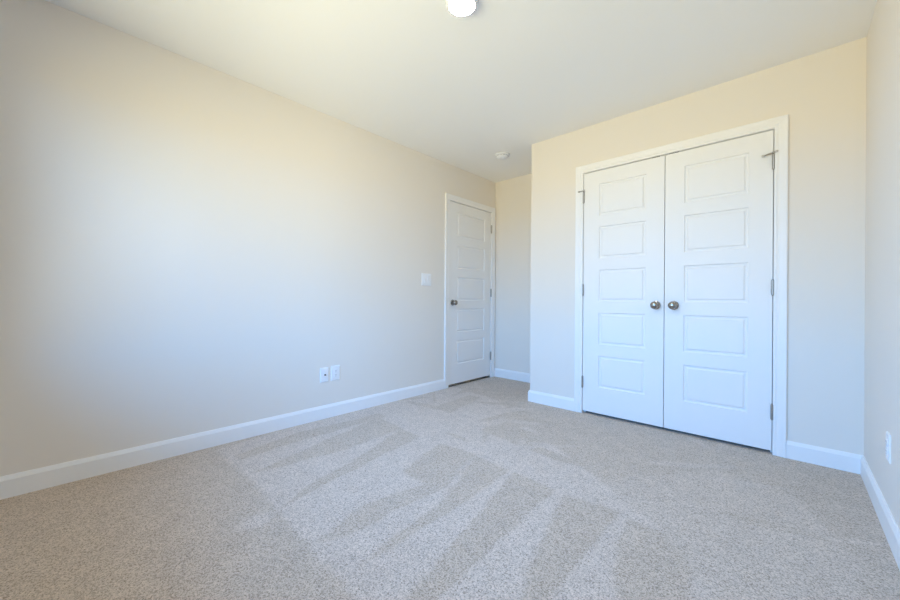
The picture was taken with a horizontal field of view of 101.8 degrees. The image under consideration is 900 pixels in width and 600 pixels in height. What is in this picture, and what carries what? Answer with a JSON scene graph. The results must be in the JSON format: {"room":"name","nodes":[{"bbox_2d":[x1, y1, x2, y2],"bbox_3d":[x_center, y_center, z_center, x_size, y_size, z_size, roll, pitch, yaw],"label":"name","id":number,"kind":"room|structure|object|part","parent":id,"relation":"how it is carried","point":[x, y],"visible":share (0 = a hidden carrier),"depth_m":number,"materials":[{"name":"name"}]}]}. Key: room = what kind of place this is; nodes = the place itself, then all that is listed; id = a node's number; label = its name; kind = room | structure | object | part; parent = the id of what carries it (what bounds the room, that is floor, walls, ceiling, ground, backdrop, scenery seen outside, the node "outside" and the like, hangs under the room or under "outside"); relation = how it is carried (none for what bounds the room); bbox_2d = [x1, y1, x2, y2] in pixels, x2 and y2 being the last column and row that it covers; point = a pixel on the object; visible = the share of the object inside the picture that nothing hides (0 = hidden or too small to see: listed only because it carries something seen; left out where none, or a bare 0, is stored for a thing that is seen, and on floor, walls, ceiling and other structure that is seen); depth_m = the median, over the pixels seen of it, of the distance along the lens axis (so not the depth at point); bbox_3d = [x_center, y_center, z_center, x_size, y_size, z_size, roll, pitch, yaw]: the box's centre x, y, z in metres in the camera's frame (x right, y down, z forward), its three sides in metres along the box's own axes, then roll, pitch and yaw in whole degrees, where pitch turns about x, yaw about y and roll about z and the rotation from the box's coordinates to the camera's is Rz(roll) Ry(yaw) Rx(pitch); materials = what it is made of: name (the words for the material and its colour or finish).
{"room":"empty bedroom","nodes":[
{"label":"empty bedroom","id":0,"kind":"room"},
{"bbox_2d":[0,0,495,476],"bbox_3d":[-0.957,-0.271,3.088,0.120,2.452,4.591,0,0,43],"label":"wall","id":1,"kind":"structure","parent":0,"point":[186,244],"depth_m":2.25,"materials":[{"name":"paint"}]},
{"bbox_2d":[0,379,444,499],"bbox_3d":[-1.230,0.900,2.705,0.014,0.106,3.431,0,0,43],"label":"baseboard","id":2,"kind":"structure","parent":1,"relation":"attached to","point":[20,483],"depth_m":2.24,"materials":[{"name":"paint"}]},
{"bbox_2d":[320,367,328,382],"bbox_3d":[-1.007,0.604,2.940,0.017,0.116,0.073,0,0,43],"label":"cable jack","id":3,"kind":"object","parent":1,"relation":"attached to","point":[324,372],"visible":1,"depth_m":2.94,"materials":[{"name":"white plastic"}]},
{"bbox_2d":[331,365,339,380],"bbox_3d":[-0.943,0.601,3.015,0.009,0.122,0.080,0,0,43],"label":"wall outlet","id":4,"kind":"object","parent":1,"relation":"attached to","point":[335,370],"visible":1,"depth_m":3.01,"materials":[{"name":"white plastic"}]},
{"bbox_2d":[334,369,337,376],"bbox_3d":[-0.942,0.601,3.013,0.003,0.067,0.033,0,0,43],"label":"receptacle","id":5,"kind":"object","parent":4,"relation":"attached to","point":[335,370],"depth_m":3.01,"materials":[{"name":"white plastic"}]},
{"bbox_2d":[422,273,430,285],"bbox_3d":[-0.238,-0.211,3.763,0.012,0.126,0.136,0,0,43],"label":"light switch","id":6,"kind":"object","parent":1,"relation":"attached to","point":[426,278],"visible":1,"depth_m":3.76,"materials":[{"name":"white plastic"}]},
{"bbox_2d":[444,193,494,388],"bbox_3d":[0.211,-0.098,4.330,0.138,2.123,0.902,0,0,43],"label":"door frame","id":7,"kind":"structure","parent":1,"relation":"attached to","point":[448,197],"depth_m":4.07,"materials":[{"name":"paint"}]},
{"bbox_2d":[448,201,491,384],"bbox_3d":[0.263,-0.076,4.289,0.100,2.025,0.774,0,0,43],"label":"door","id":8,"kind":"structure","parent":1,"relation":"in","point":[470,291],"depth_m":4.28,"materials":[{"name":"paint"}]},
{"bbox_3d":[0.052,0.029,4.038,0.064,0.066,0.066,0,0,43],"label":"knob","id":9,"kind":"part","parent":8,"relation":"part of","materials":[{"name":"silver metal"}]},
{"bbox_3d":[0.240,0.591,4.299,0.010,0.265,0.504,0,0,43],"label":"panel","id":10,"kind":"part","parent":8,"relation":"part of","materials":[{"name":"paint"}]},
{"bbox_3d":[0.245,-0.126,4.299,0.010,0.265,0.504,0,0,43],"label":"panel","id":11,"kind":"part","parent":8,"relation":"part of","materials":[{"name":"paint"}]},
{"bbox_3d":[0.242,0.232,4.299,0.010,0.265,0.504,0,0,43],"label":"panel","id":12,"kind":"part","parent":8,"relation":"part of","materials":[{"name":"paint"}]},
{"bbox_3d":[0.250,-0.846,4.299,0.010,0.266,0.504,0,0,43],"label":"panel","id":13,"kind":"part","parent":8,"relation":"part of","materials":[{"name":"paint"}]},
{"bbox_3d":[0.247,-0.487,4.299,0.010,0.267,0.504,0,0,43],"label":"panel","id":14,"kind":"part","parent":8,"relation":"part of","materials":[{"name":"paint"}]},
{"bbox_2d":[0,376,899,599],"bbox_3d":[-0.087,0.961,2.275,4.075,0.001,4.600,0,0,43],"label":"floor","id":15,"kind":"structure","parent":0,"point":[478,489],"depth_m":1.62,"materials":[{"name":"carpet"}]},
{"bbox_2d":[46,0,876,182],"bbox_3d":[-0.073,-1.542,2.273,4.072,0.100,4.591,0,0,43],"label":"ceiling","id":16,"kind":"structure","parent":0,"point":[509,76],"depth_m":2.19,"materials":[{"name":"paint"}]},
{"bbox_2d":[446,0,477,16],"bbox_3d":[0.059,-1.472,1.814,0.159,0.038,0.159,0,0,43],"label":"recessed light","id":17,"kind":"object","parent":16,"relation":"in","point":[461,8],"visible":1,"depth_m":1.81,"materials":[{"name":"white plastic"}]},
{"bbox_2d":[495,152,508,159],"bbox_3d":[0.534,-1.466,3.742,0.144,0.042,0.144,0,0,43],"label":"smoke detector","id":18,"kind":"object","parent":16,"relation":"attached to","point":[501,155],"visible":1,"depth_m":3.71,"materials":[{"name":"white plastic"}]},
{"bbox_2d":[448,376,489,386],"bbox_3d":[-0.071,0.958,4.586,0.846,0.006,0.772,0,0,43],"label":"floor","id":19,"kind":"structure","parent":0,"point":[475,379],"depth_m":4.29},
{"bbox_2d":[494,174,530,372],"bbox_3d":[1.727,-0.253,3.643,3.052,2.452,0.120,0,0,43],"label":"wall","id":20,"kind":"structure","parent":0,"point":[512,196],"depth_m":4.45,"materials":[{"name":"paint"}]},
{"bbox_2d":[530,37,866,454],"bbox_3d":[1.788,-0.252,3.027,2.124,2.452,0.698,0,0,43],"label":"wall","id":21,"kind":"structure","parent":0,"point":[823,93],"depth_m":2.22,"materials":[{"name":"paint"}]},
{"bbox_2d":[494,368,573,410],"bbox_3d":[0.961,0.915,3.934,0.574,0.106,1.524,0,0,-10],"label":"baseboard","id":22,"kind":"structure","parent":21,"relation":"attached to","point":[552,400],"depth_m":3.42,"materials":[{"name":"paint"}]},
{"bbox_2d":[578,155,665,426],"bbox_3d":[1.345,-0.069,2.941,0.659,2.035,0.100,0,0,43],"label":"door","id":23,"kind":"structure","parent":21,"relation":"in","point":[623,287],"depth_m":2.92,"materials":[{"name":"paint"}]},
{"bbox_3d":[1.375,0.239,2.938,0.356,0.265,0.010,0,0,43],"label":"panel","id":24,"kind":"part","parent":23,"relation":"part of","materials":[{"name":"paint"}]},
{"bbox_3d":[1.373,0.599,2.938,0.356,0.265,0.010,0,0,43],"label":"panel","id":25,"kind":"part","parent":23,"relation":"part of","materials":[{"name":"paint"}]},
{"bbox_3d":[1.383,-0.838,2.938,0.356,0.266,0.010,0,0,43],"label":"panel","id":26,"kind":"part","parent":23,"relation":"part of","materials":[{"name":"paint"}]},
{"bbox_3d":[1.380,-0.479,2.938,0.356,0.267,0.010,0,0,43],"label":"panel","id":27,"kind":"part","parent":23,"relation":"part of","materials":[{"name":"paint"}]},
{"bbox_3d":[1.378,-0.118,2.938,0.356,0.265,0.010,0,0,43],"label":"panel","id":28,"kind":"part","parent":23,"relation":"part of","materials":[{"name":"paint"}]},
{"bbox_3d":[1.535,0.039,2.740,0.066,0.066,0.064,0,0,43],"label":"knob","id":29,"kind":"part","parent":23,"relation":"part of","materials":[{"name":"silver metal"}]},
{"bbox_2d":[574,114,788,457],"bbox_3d":[1.630,-0.089,2.767,1.359,2.123,0.138,0,0,43],"label":"door frame","id":30,"kind":"structure","parent":21,"relation":"attached to","point":[779,124],"depth_m":2.30,"materials":[{"name":"paint"}]},
{"bbox_2d":[664,130,777,449],"bbox_3d":[1.819,-0.066,2.500,0.628,2.035,0.100,0,0,43],"label":"door","id":31,"kind":"structure","parent":21,"relation":"in","point":[719,281],"depth_m":2.49,"materials":[{"name":"paint"}]},
{"bbox_3d":[1.621,0.040,2.660,0.066,0.066,0.064,0,0,43],"label":"knob","id":32,"kind":"part","parent":31,"relation":"part of","materials":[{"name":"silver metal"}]},
{"bbox_3d":[1.823,0.242,2.521,0.362,0.265,0.010,0,0,43],"label":"panel","id":33,"kind":"part","parent":31,"relation":"part of","materials":[{"name":"paint"}]},
{"bbox_3d":[1.820,0.601,2.521,0.362,0.265,0.010,0,0,43],"label":"panel","id":34,"kind":"part","parent":31,"relation":"part of","materials":[{"name":"paint"}]},
{"bbox_3d":[1.825,-0.116,2.522,0.362,0.265,0.010,0,0,43],"label":"panel","id":35,"kind":"part","parent":31,"relation":"part of","materials":[{"name":"paint"}]},
{"bbox_3d":[1.830,-0.835,2.522,0.362,0.266,0.010,0,0,43],"label":"panel","id":36,"kind":"part","parent":31,"relation":"part of","materials":[{"name":"paint"}]},
{"bbox_3d":[1.828,-0.476,2.522,0.362,0.267,0.010,0,0,43],"label":"panel","id":37,"kind":"part","parent":31,"relation":"part of","materials":[{"name":"paint"}]},
{"bbox_2d":[786,440,862,473],"bbox_3d":[2.197,0.923,2.152,0.320,0.106,0.014,0,0,43],"label":"baseboard","id":38,"kind":"structure","parent":21,"relation":"attached to","point":[835,459],"depth_m":2.15,"materials":[{"name":"paint"}]},
{"bbox_2d":[864,0,899,529],"bbox_3d":[1.364,-0.256,0.926,0.120,2.452,4.591,0,0,43],"label":"wall","id":39,"kind":"structure","parent":0,"point":[882,215],"depth_m":1.66,"materials":[{"name":"paint"}]},
{"bbox_2d":[860,455,899,570],"bbox_3d":[1.069,0.915,0.716,0.014,0.106,3.654,0,0,43],"label":"baseboard","id":40,"kind":"structure","parent":39,"relation":"attached to","point":[890,528],"depth_m":1.57,"materials":[{"name":"paint"}]},
{"bbox_2d":[885,431,890,463],"bbox_3d":[1.833,0.616,1.530,0.009,0.118,0.073,0,0,43],"label":"wall outlet","id":41,"kind":"object","parent":39,"relation":"attached to","point":[888,436],"visible":1,"depth_m":1.51,"materials":[{"name":"white plastic"}]}
]}

